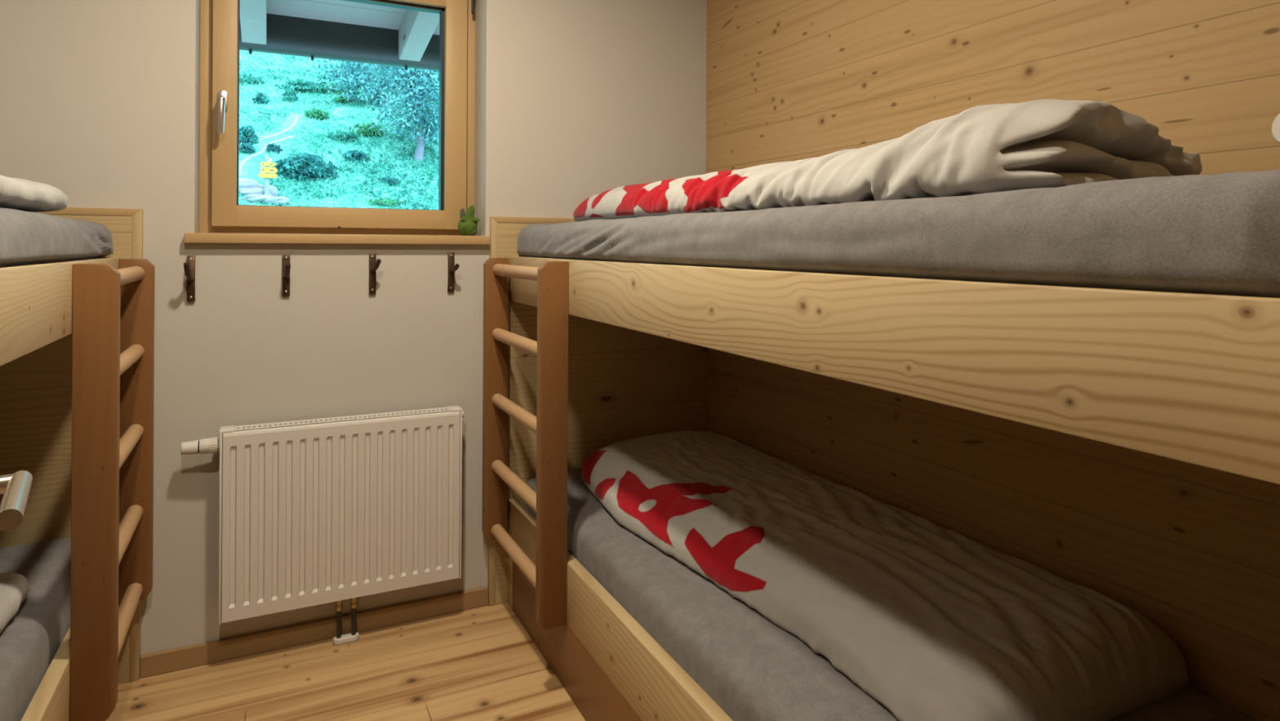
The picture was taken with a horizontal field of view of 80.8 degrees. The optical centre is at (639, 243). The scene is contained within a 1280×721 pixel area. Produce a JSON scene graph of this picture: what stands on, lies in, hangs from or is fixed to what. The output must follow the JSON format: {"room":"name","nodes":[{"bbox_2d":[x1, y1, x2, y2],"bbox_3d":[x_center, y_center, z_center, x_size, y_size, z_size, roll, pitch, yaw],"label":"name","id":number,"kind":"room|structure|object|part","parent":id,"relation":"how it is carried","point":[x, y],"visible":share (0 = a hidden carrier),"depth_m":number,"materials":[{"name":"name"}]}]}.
{"room":"hostel dormitory room","nodes":[
{"label":"hostel dormitory room","id":0,"kind":"room"},
{"bbox_2d":[105,602,585,720],"bbox_3d":[-0.100,1.165,0.566,2.654,0.100,3.700,0,0,-26],"label":"floor","id":1,"kind":"structure","parent":0,"point":[481,663],"depth_m":1.90,"materials":[{"name":"brown wood"}]},
{"bbox_2d":[0,207,142,720],"bbox_3d":[-1.228,0.510,0.958,0.768,1.200,1.796,0,0,-26],"label":"bunk bed","id":2,"kind":"object","parent":1,"relation":"on","point":[36,300],"visible":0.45,"depth_m":1.81,"materials":[{"name":"brown wood"}]},
{"bbox_2d":[0,470,32,530],"bbox_3d":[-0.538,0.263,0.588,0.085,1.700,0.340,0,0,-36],"label":"door handle","id":3,"kind":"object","parent":2,"relation":"attached to","point":[15,486],"depth_m":0.64,"materials":[{"name":"silver metal"}]},
{"bbox_2d":[0,537,71,720],"bbox_3d":[-1.258,0.786,0.937,0.695,0.168,1.744,0,0,-26],"label":"mattress","id":4,"kind":"object","parent":2,"relation":"on","point":[30,641],"visible":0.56,"depth_m":1.46,"materials":[{"name":"grey fabric"}]},
{"bbox_2d":[0,572,29,632],"bbox_3d":[-1.256,0.649,0.903,0.615,0.124,1.146,0,0,-26],"label":"duvet","id":5,"kind":"object","parent":4,"relation":"on","point":[14,587],"visible":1,"depth_m":1.42,"materials":[{"name":"white fabric"}]},
{"bbox_3d":[-0.935,0.868,1.092,0.030,0.156,1.776,0,0,-26],"label":"rail","id":6,"kind":"part","parent":2,"relation":"part of","materials":[{"name":"brown wood"}]},
{"bbox_2d":[0,207,113,266],"bbox_3d":[-1.244,0.031,0.948,0.733,0.195,1.752,0,0,-26],"label":"mattress","id":7,"kind":"object","parent":2,"relation":"on","point":[26,237],"visible":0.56,"depth_m":1.30,"materials":[{"name":"grey fabric"}]},
{"bbox_2d":[0,174,67,212],"bbox_3d":[-1.274,-0.116,0.997,0.660,0.110,1.134,0,0,-26],"label":"duvet","id":8,"kind":"object","parent":7,"relation":"on","point":[17,193],"visible":0.92,"depth_m":1.41,"materials":[{"name":"white fabric"}]},
{"bbox_3d":[-0.931,0.103,1.093,0.030,0.137,1.776,0,0,-26],"label":"rail","id":9,"kind":"part","parent":2,"relation":"part of","materials":[{"name":"beige wood"}]},
{"bbox_3d":[-1.618,-0.082,1.755,0.767,0.018,0.022,0,0,-26],"label":"trim","id":10,"kind":"part","parent":2,"relation":"part of","materials":[{"name":"beige wood"}]},
{"bbox_2d":[69,258,155,720],"bbox_3d":[-1.163,0.478,1.676,0.072,0.881,0.520,0,0,-26],"label":"ladder","id":11,"kind":"object","parent":2,"relation":"attached to","point":[113,323],"visible":1,"depth_m":1.45,"materials":[{"name":"brown wood"}]},
{"bbox_3d":[-1.054,0.479,1.456,0.072,0.881,0.028,0,0,-26],"label":"rail","id":12,"kind":"part","parent":11,"relation":"part of","materials":[{"name":"brown wood"}]},
{"bbox_3d":[-1.272,0.467,1.897,0.072,0.858,0.028,0,0,-26],"label":"rail","id":13,"kind":"part","parent":11,"relation":"part of","materials":[{"name":"brown wood"}]},
{"bbox_3d":[-1.286,0.510,1.919,0.020,1.199,0.022,0,0,-26],"label":"trim","id":14,"kind":"part","parent":2,"relation":"part of","materials":[{"name":"brown wood"}]},
{"bbox_2d":[487,216,1279,720],"bbox_3d":[0.334,0.519,1.584,0.780,1.200,2.056,0,0,-26],"label":"bunk bed","id":15,"kind":"object","parent":1,"relation":"on","point":[1193,378],"visible":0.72,"depth_m":0.97,"materials":[{"name":"brown wood"}]},
{"bbox_3d":[-0.456,0.515,2.328,0.020,1.199,0.022,0,0,-26],"label":"trim","id":16,"kind":"part","parent":15,"relation":"part of","materials":[{"name":"brown wood"}]},
{"bbox_3d":[-0.389,1.033,2.322,0.025,0.166,0.052,0,0,-26],"label":"corner post","id":17,"kind":"part","parent":15,"relation":"part of","materials":[{"name":"brown wood"}]},
{"bbox_2d":[481,257,568,630],"bbox_3d":[-0.331,0.495,2.087,0.074,0.905,0.522,0,0,-27],"label":"ladder","id":18,"kind":"object","parent":15,"relation":"attached to","point":[548,575],"visible":1,"depth_m":1.87,"materials":[{"name":"brown wood"}]},
{"bbox_3d":[-0.443,0.472,2.306,0.074,0.858,0.028,0,0,-26],"label":"rail","id":19,"kind":"part","parent":18,"relation":"part of","materials":[{"name":"brown wood"}]},
{"bbox_3d":[-0.218,0.496,1.868,0.074,0.905,0.028,0,0,-26],"label":"rail","id":20,"kind":"part","parent":18,"relation":"part of","materials":[{"name":"brown wood"}]},
{"bbox_3d":[-0.112,-0.073,2.497,0.780,0.018,0.022,0,0,-26],"label":"trim","id":21,"kind":"part","parent":15,"relation":"part of","materials":[{"name":"beige wood"}]},
{"bbox_3d":[-0.107,0.526,2.501,0.760,1.181,0.020,0,0,-26],"label":"panel","id":22,"kind":"part","parent":15,"relation":"part of","materials":[{"name":"brown wood"}]},
{"bbox_3d":[0.052,0.873,1.434,0.030,0.156,2.036,0,0,-26],"label":"rail","id":23,"kind":"part","parent":15,"relation":"part of","materials":[{"name":"brown wood"}]},
{"bbox_2d":[525,467,1257,720],"bbox_3d":[0.374,0.795,1.596,0.697,0.166,2.004,0,0,-26],"label":"mattress","id":24,"kind":"object","parent":15,"relation":"on","point":[754,668],"visible":0.2,"depth_m":1.38,"materials":[{"name":"grey fabric"}]},
{"bbox_2d":[581,430,1188,720],"bbox_3d":[0.319,0.656,1.799,0.588,0.129,1.554,0,0,-26],"label":"duvet","id":25,"kind":"object","parent":24,"relation":"on","point":[932,621],"visible":1,"depth_m":1.34,"materials":[{"name":"white fabric"}]},
{"bbox_3d":[0.056,0.109,1.435,0.030,0.137,2.036,0,0,-26],"label":"rail","id":26,"kind":"part","parent":15,"relation":"part of","materials":[{"name":"brown wood"}]},
{"bbox_2d":[516,168,1279,297],"bbox_3d":[0.365,0.037,1.597,0.725,0.206,2.015,0,0,-26],"label":"mattress","id":27,"kind":"object","parent":15,"relation":"on","point":[1216,233],"visible":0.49,"depth_m":0.78,"materials":[{"name":"grey fabric"}]},
{"bbox_2d":[573,98,1202,221],"bbox_3d":[0.349,-0.131,1.750,0.576,0.152,1.647,0,0,-26],"label":"duvet","id":28,"kind":"object","parent":27,"relation":"on","point":[1043,143],"visible":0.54,"depth_m":1.06,"materials":[{"name":"white fabric"}]},
{"bbox_2d":[0,0,706,655],"bbox_3d":[-0.938,0.033,2.280,2.654,2.360,0.320,0,0,-26],"label":"wall","id":29,"kind":"structure","parent":0,"point":[576,100],"depth_m":2.10,"materials":[{"name":"paint"}]},
{"bbox_2d":[183,255,195,301],"bbox_3d":[-1.166,0.091,1.946,0.020,0.121,0.074,0,0,-24],"label":"coat hook","id":30,"kind":"object","parent":29,"relation":"attached to","point":[188,266],"visible":1,"depth_m":1.97,"materials":[{"name":"wood"}]},
{"bbox_2d":[282,253,290,296],"bbox_3d":[-0.966,0.086,2.053,0.020,0.115,0.057,0,0,-26],"label":"coat hook","id":31,"kind":"object","parent":29,"relation":"attached to","point":[286,257],"visible":1,"depth_m":2.07,"materials":[{"name":"wood"}]},
{"bbox_2d":[139,586,488,677],"bbox_3d":[-0.876,1.086,2.126,0.904,0.055,0.014,0,0,-26],"label":"baseboard","id":32,"kind":"structure","parent":29,"relation":"attached to","point":[236,646],"depth_m":2.09,"materials":[{"name":"brown wood"}]},
{"bbox_2d":[180,404,463,644],"bbox_3d":[-0.854,0.799,2.088,0.724,0.628,0.060,0,0,-26],"label":"radiator","id":33,"kind":"object","parent":29,"relation":"attached to","point":[310,513],"visible":1,"depth_m":2.06,"materials":[{"name":"white metal"}]},
{"bbox_3d":[-0.820,0.742,2.108,0.617,0.486,0.036,0,0,-26],"label":"panel","id":34,"kind":"part","parent":33,"relation":"part of","materials":[{"name":"white metal"}]},
{"bbox_2d":[219,404,462,433],"bbox_3d":[-0.819,0.489,2.108,0.629,0.008,0.056,0,0,-26],"label":"grille","id":35,"kind":"object","parent":33,"relation":"attached to","point":[455,411],"depth_m":2.09,"materials":[{"name":"white metal"}]},
{"bbox_2d":[184,0,488,244],"bbox_3d":[-0.874,-0.421,2.238,0.804,0.842,0.241,0,0,-26],"label":"window","id":36,"kind":"structure","parent":29,"relation":"in","point":[222,220],"depth_m":2.20,"materials":[{"name":"brown wood"}]},
{"bbox_3d":[-1.161,-0.359,2.085,0.019,0.106,0.049,0,0,-26],"label":"lever","id":37,"kind":"part","parent":36,"relation":"part of","materials":[{"name":"silver metal"}]},
{"bbox_3d":[-0.862,-0.014,2.208,0.804,0.027,0.176,0,0,-26],"label":"sill","id":38,"kind":"part","parent":36,"relation":"part of","materials":[{"name":"brown wood"}]},
{"bbox_3d":[-0.891,-0.442,2.283,0.586,0.787,0.059,0,0,-26],"label":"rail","id":39,"kind":"part","parent":36,"relation":"part of","materials":[{"name":"brown wood"}]},
{"bbox_2d":[457,204,479,235],"bbox_3d":[-0.535,-0.073,2.350,0.065,0.097,0.053,0,0,-26],"label":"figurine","id":40,"kind":"object","parent":36,"relation":"on","point":[468,224],"visible":1,"depth_m":2.33,"materials":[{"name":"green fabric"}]},
{"bbox_2d":[240,0,439,61],"bbox_3d":[-1.078,-0.911,2.762,6.500,0.268,0.710,0,0,-26],"label":"roof eave","id":41,"kind":"object","parent":29,"relation":"attached to","point":[415,28],"visible":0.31,"depth_m":2.95},
{"bbox_2d":[239,13,439,71],"bbox_3d":[-1.268,-0.833,3.148,6.500,0.156,0.140,0,0,-26],"label":"rain gutter","id":42,"kind":"object","parent":41,"relation":"attached to","point":[286,35],"visible":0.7,"depth_m":3.09,"materials":[{"name":"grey metal"}]},
{"bbox_2d":[368,253,381,293],"bbox_3d":[-0.760,0.086,2.157,0.020,0.118,0.058,0,0,-37],"label":"coat hook","id":43,"kind":"object","parent":29,"relation":"attached to","point":[374,264],"visible":1,"depth_m":2.17,"materials":[{"name":"wood"}]},
{"bbox_2d":[447,252,459,292],"bbox_3d":[-0.560,0.085,2.257,0.020,0.120,0.055,0,0,-35],"label":"coat hook","id":44,"kind":"object","parent":29,"relation":"attached to","point":[452,268],"visible":1,"depth_m":2.27,"materials":[{"name":"wood"}]},
{"bbox_2d":[706,0,1279,720],"bbox_3d":[0.809,-0.009,1.625,0.100,2.260,2.400,0,0,-26],"label":"wall","id":45,"kind":"structure","parent":0,"point":[1193,549],"depth_m":1.54,"materials":[{"name":"brown wood"}]},
{"bbox_2d":[1271,113,1279,143],"bbox_3d":[0.979,-0.171,1.109,0.054,0.068,0.068,0,0,-26],"label":"reading lamp","id":46,"kind":"object","parent":45,"relation":"attached to","point":[1276,124],"visible":1,"depth_m":1.12,"materials":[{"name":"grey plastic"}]},
{"label":"outside","id":47,"kind":"structure","parent":0,"visible":0},
{"bbox_2d":[238,49,439,209],"bbox_3d":[-13.726,-12.326,37.033,60.000,28.003,71.400,0,0,-26],"label":"hillside","id":48,"kind":"structure","parent":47,"point":[285,132],"depth_m":20.82,"materials":[{"name":"green plant"}]},
{"bbox_2d":[239,142,256,154],"bbox_3d":[-9.764,-2.369,18.664,0.432,0.313,0.338,0,0,-26],"label":"shrub","id":49,"kind":"object","parent":48,"relation":"on","point":[246,148],"visible":0.98,"depth_m":18.61,"materials":[{"name":"green plant"}]},
{"bbox_2d":[239,177,257,183],"bbox_3d":[-8.966,-1.349,17.018,0.681,0.277,0.426,0,0,-26],"label":"rock","id":50,"kind":"object","parent":48,"relation":"on","point":[241,180],"visible":0.24,"depth_m":16.88,"materials":[{"name":"stone"}]},
{"bbox_2d":[239,124,259,145],"bbox_3d":[-10.062,-2.759,19.169,0.625,0.576,0.531,0,0,-41],"label":"shrub","id":51,"kind":"object","parent":48,"relation":"on","point":[246,135],"visible":0.82,"depth_m":19.09,"materials":[{"name":"green plant"}]},
{"bbox_2d":[238,182,264,191],"bbox_3d":[-8.727,-1.241,16.838,0.651,0.272,0.401,0,0,-26],"label":"rock","id":52,"kind":"object","parent":48,"relation":"on","point":[242,186],"visible":0.52,"depth_m":16.67,"materials":[{"name":"stone"}]},
{"bbox_2d":[239,72,267,84],"bbox_3d":[-13.345,-5.556,25.442,1.345,0.402,0.942,0,0,-26],"label":"shrub","id":53,"kind":"object","parent":48,"relation":"on","point":[242,77],"visible":0.76,"depth_m":25.31,"materials":[{"name":"green plant"}]},
{"bbox_2d":[240,187,271,195],"bbox_3d":[-8.487,-1.113,16.631,0.650,0.264,0.440,0,0,-26],"label":"rock","id":54,"kind":"object","parent":48,"relation":"on","point":[253,190],"visible":0.47,"depth_m":16.43,"materials":[{"name":"stone"}]},
{"bbox_2d":[240,194,273,203],"bbox_3d":[-8.321,-0.981,16.382,0.680,0.211,0.439,0,0,-26],"label":"rock","id":55,"kind":"object","parent":48,"relation":"on","point":[256,197],"visible":0.74,"depth_m":16.23,"materials":[{"name":"stone"}]},
{"bbox_2d":[252,91,271,104],"bbox_3d":[-11.668,-4.473,23.180,0.541,0.451,0.349,0,0,-26],"label":"shrub","id":56,"kind":"object","parent":48,"relation":"on","point":[260,99],"visible":0.96,"depth_m":23.11,"materials":[{"name":"green plant"}]},
{"bbox_2d":[257,155,278,195],"bbox_3d":[-8.164,-1.338,16.493,0.405,1.193,0.131,0,0,-26],"label":"signpost","id":57,"kind":"object","parent":48,"relation":"on","point":[266,170],"visible":0.91,"depth_m":16.45,"materials":[{"name":"yellow wood"}]},
{"bbox_3d":[-8.192,-1.338,16.496,0.099,1.193,0.099,0,0,-26],"label":"post","id":58,"kind":"part","parent":57,"relation":"part of","materials":[{"name":"grey wood"}]},
{"bbox_2d":[263,185,278,196],"bbox_3d":[-8.261,-1.142,16.811,0.295,0.356,0.254,0,0,-26],"label":"rock","id":59,"kind":"object","parent":48,"relation":"on","point":[273,190],"visible":0.35,"depth_m":16.75,"materials":[{"name":"stone"}]},
{"bbox_2d":[266,142,282,154],"bbox_3d":[-9.246,-2.409,18.993,0.403,0.313,0.311,0,0,-26],"label":"shrub","id":60,"kind":"object","parent":48,"relation":"on","point":[271,147],"visible":0.98,"depth_m":18.94,"materials":[{"name":"green plant"}]},
{"bbox_2d":[263,195,289,204],"bbox_3d":[-7.986,-0.944,16.494,0.541,0.207,0.404,0,0,-26],"label":"rock","id":61,"kind":"object","parent":48,"relation":"on","point":[281,200],"visible":0.82,"depth_m":16.35,"materials":[{"name":"stone"}]},
{"bbox_2d":[280,87,298,102],"bbox_3d":[-11.206,-4.741,24.052,0.509,0.519,0.403,0,0,-26],"label":"shrub","id":62,"kind":"object","parent":48,"relation":"on","point":[288,96],"visible":1,"depth_m":23.96,"materials":[{"name":"green plant"}]},
{"bbox_2d":[274,78,332,93],"bbox_3d":[-11.277,-5.274,25.329,1.766,0.533,1.199,0,0,-41],"label":"shrub","id":63,"kind":"object","parent":48,"relation":"on","point":[303,84],"visible":0.93,"depth_m":25.06,"materials":[{"name":"green plant"}]},
{"bbox_2d":[272,151,339,181],"bbox_3d":[-8.177,-1.861,18.414,1.525,0.705,1.119,0,0,-26],"label":"shrub","id":64,"kind":"object","parent":48,"relation":"on","point":[311,166],"visible":0.98,"depth_m":18.09,"materials":[{"name":"green plant"}]},
{"bbox_2d":[302,108,330,119],"bbox_3d":[-9.577,-3.828,22.255,0.774,0.372,0.624,0,0,-26],"label":"shrub","id":65,"kind":"object","parent":48,"relation":"on","point":[317,113],"visible":0.99,"depth_m":22.12,"materials":[{"name":"green plant"}]},
{"bbox_2d":[314,80,348,93],"bbox_3d":[-10.679,-5.323,25.829,1.271,0.473,1.090,0,0,8],"label":"shrub","id":66,"kind":"object","parent":48,"relation":"on","point":[335,91],"visible":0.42,"depth_m":25.66,"materials":[{"name":"green plant"}]},
{"bbox_2d":[239,53,439,209],"bbox_3d":[-9.779,-5.306,25.247,18.420,10.155,22.142,0,0,-26],"label":"herbs","id":67,"kind":"object","parent":48,"relation":"on","point":[366,182],"visible":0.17,"depth_m":19.18,"materials":[{"name":"green plant"}]},
{"bbox_2d":[325,129,359,142],"bbox_3d":[-8.384,-3.030,21.214,0.876,0.357,0.694,0,0,0],"label":"shrub","id":68,"kind":"object","parent":48,"relation":"on","point":[340,135],"visible":0.98,"depth_m":21.06,"materials":[{"name":"green plant"}]},
{"bbox_2d":[333,96,355,103],"bbox_3d":[-9.682,-4.698,24.604,0.453,0.286,0.589,0,0,39],"label":"shrub","id":69,"kind":"object","parent":48,"relation":"on","point":[341,99],"visible":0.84,"depth_m":24.49,"materials":[{"name":"green plant"}]},
{"bbox_2d":[342,149,369,162],"bbox_3d":[-7.500,-2.306,19.848,0.530,0.389,0.614,0,0,30],"label":"shrub","id":70,"kind":"object","parent":48,"relation":"on","point":[357,155],"visible":0.94,"depth_m":19.75,"materials":[{"name":"green plant"}]},
{"bbox_2d":[349,121,386,137],"bbox_3d":[-7.883,-3.333,22.006,0.878,0.471,0.838,0,0,16],"label":"shrub","id":71,"kind":"object","parent":48,"relation":"on","point":[366,130],"visible":0.91,"depth_m":21.80,"materials":[{"name":"green plant"}]},
{"bbox_2d":[312,59,432,106],"bbox_3d":[-8.494,-5.615,24.550,4.038,2.926,3.139,0,0,-26],"label":"tree","id":72,"kind":"object","parent":48,"relation":"on","point":[331,77],"visible":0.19,"depth_m":23.95,"materials":[{"name":"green plant"}]},
{"bbox_2d":[364,198,404,206],"bbox_3d":[-6.008,-0.982,17.669,0.918,0.260,0.576,0,0,-26],"label":"shrub","id":73,"kind":"object","parent":48,"relation":"on","point":[382,201],"visible":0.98,"depth_m":17.56,"materials":[{"name":"green plant"}]},
{"bbox_2d":[339,62,439,162],"bbox_3d":[-6.308,-4.067,20.574,3.853,4.282,3.027,0,0,12],"label":"tree","id":74,"kind":"object","parent":48,"relation":"on","point":[420,84],"visible":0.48,"depth_m":20.12,"materials":[{"name":"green plant"}]},
{"bbox_2d":[380,174,399,186],"bbox_3d":[-6.251,-1.573,18.769,0.375,0.325,0.374,0,0,16],"label":"shrub","id":75,"kind":"object","parent":48,"relation":"on","point":[389,180],"visible":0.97,"depth_m":18.68,"materials":[{"name":"green plant"}]}
]}

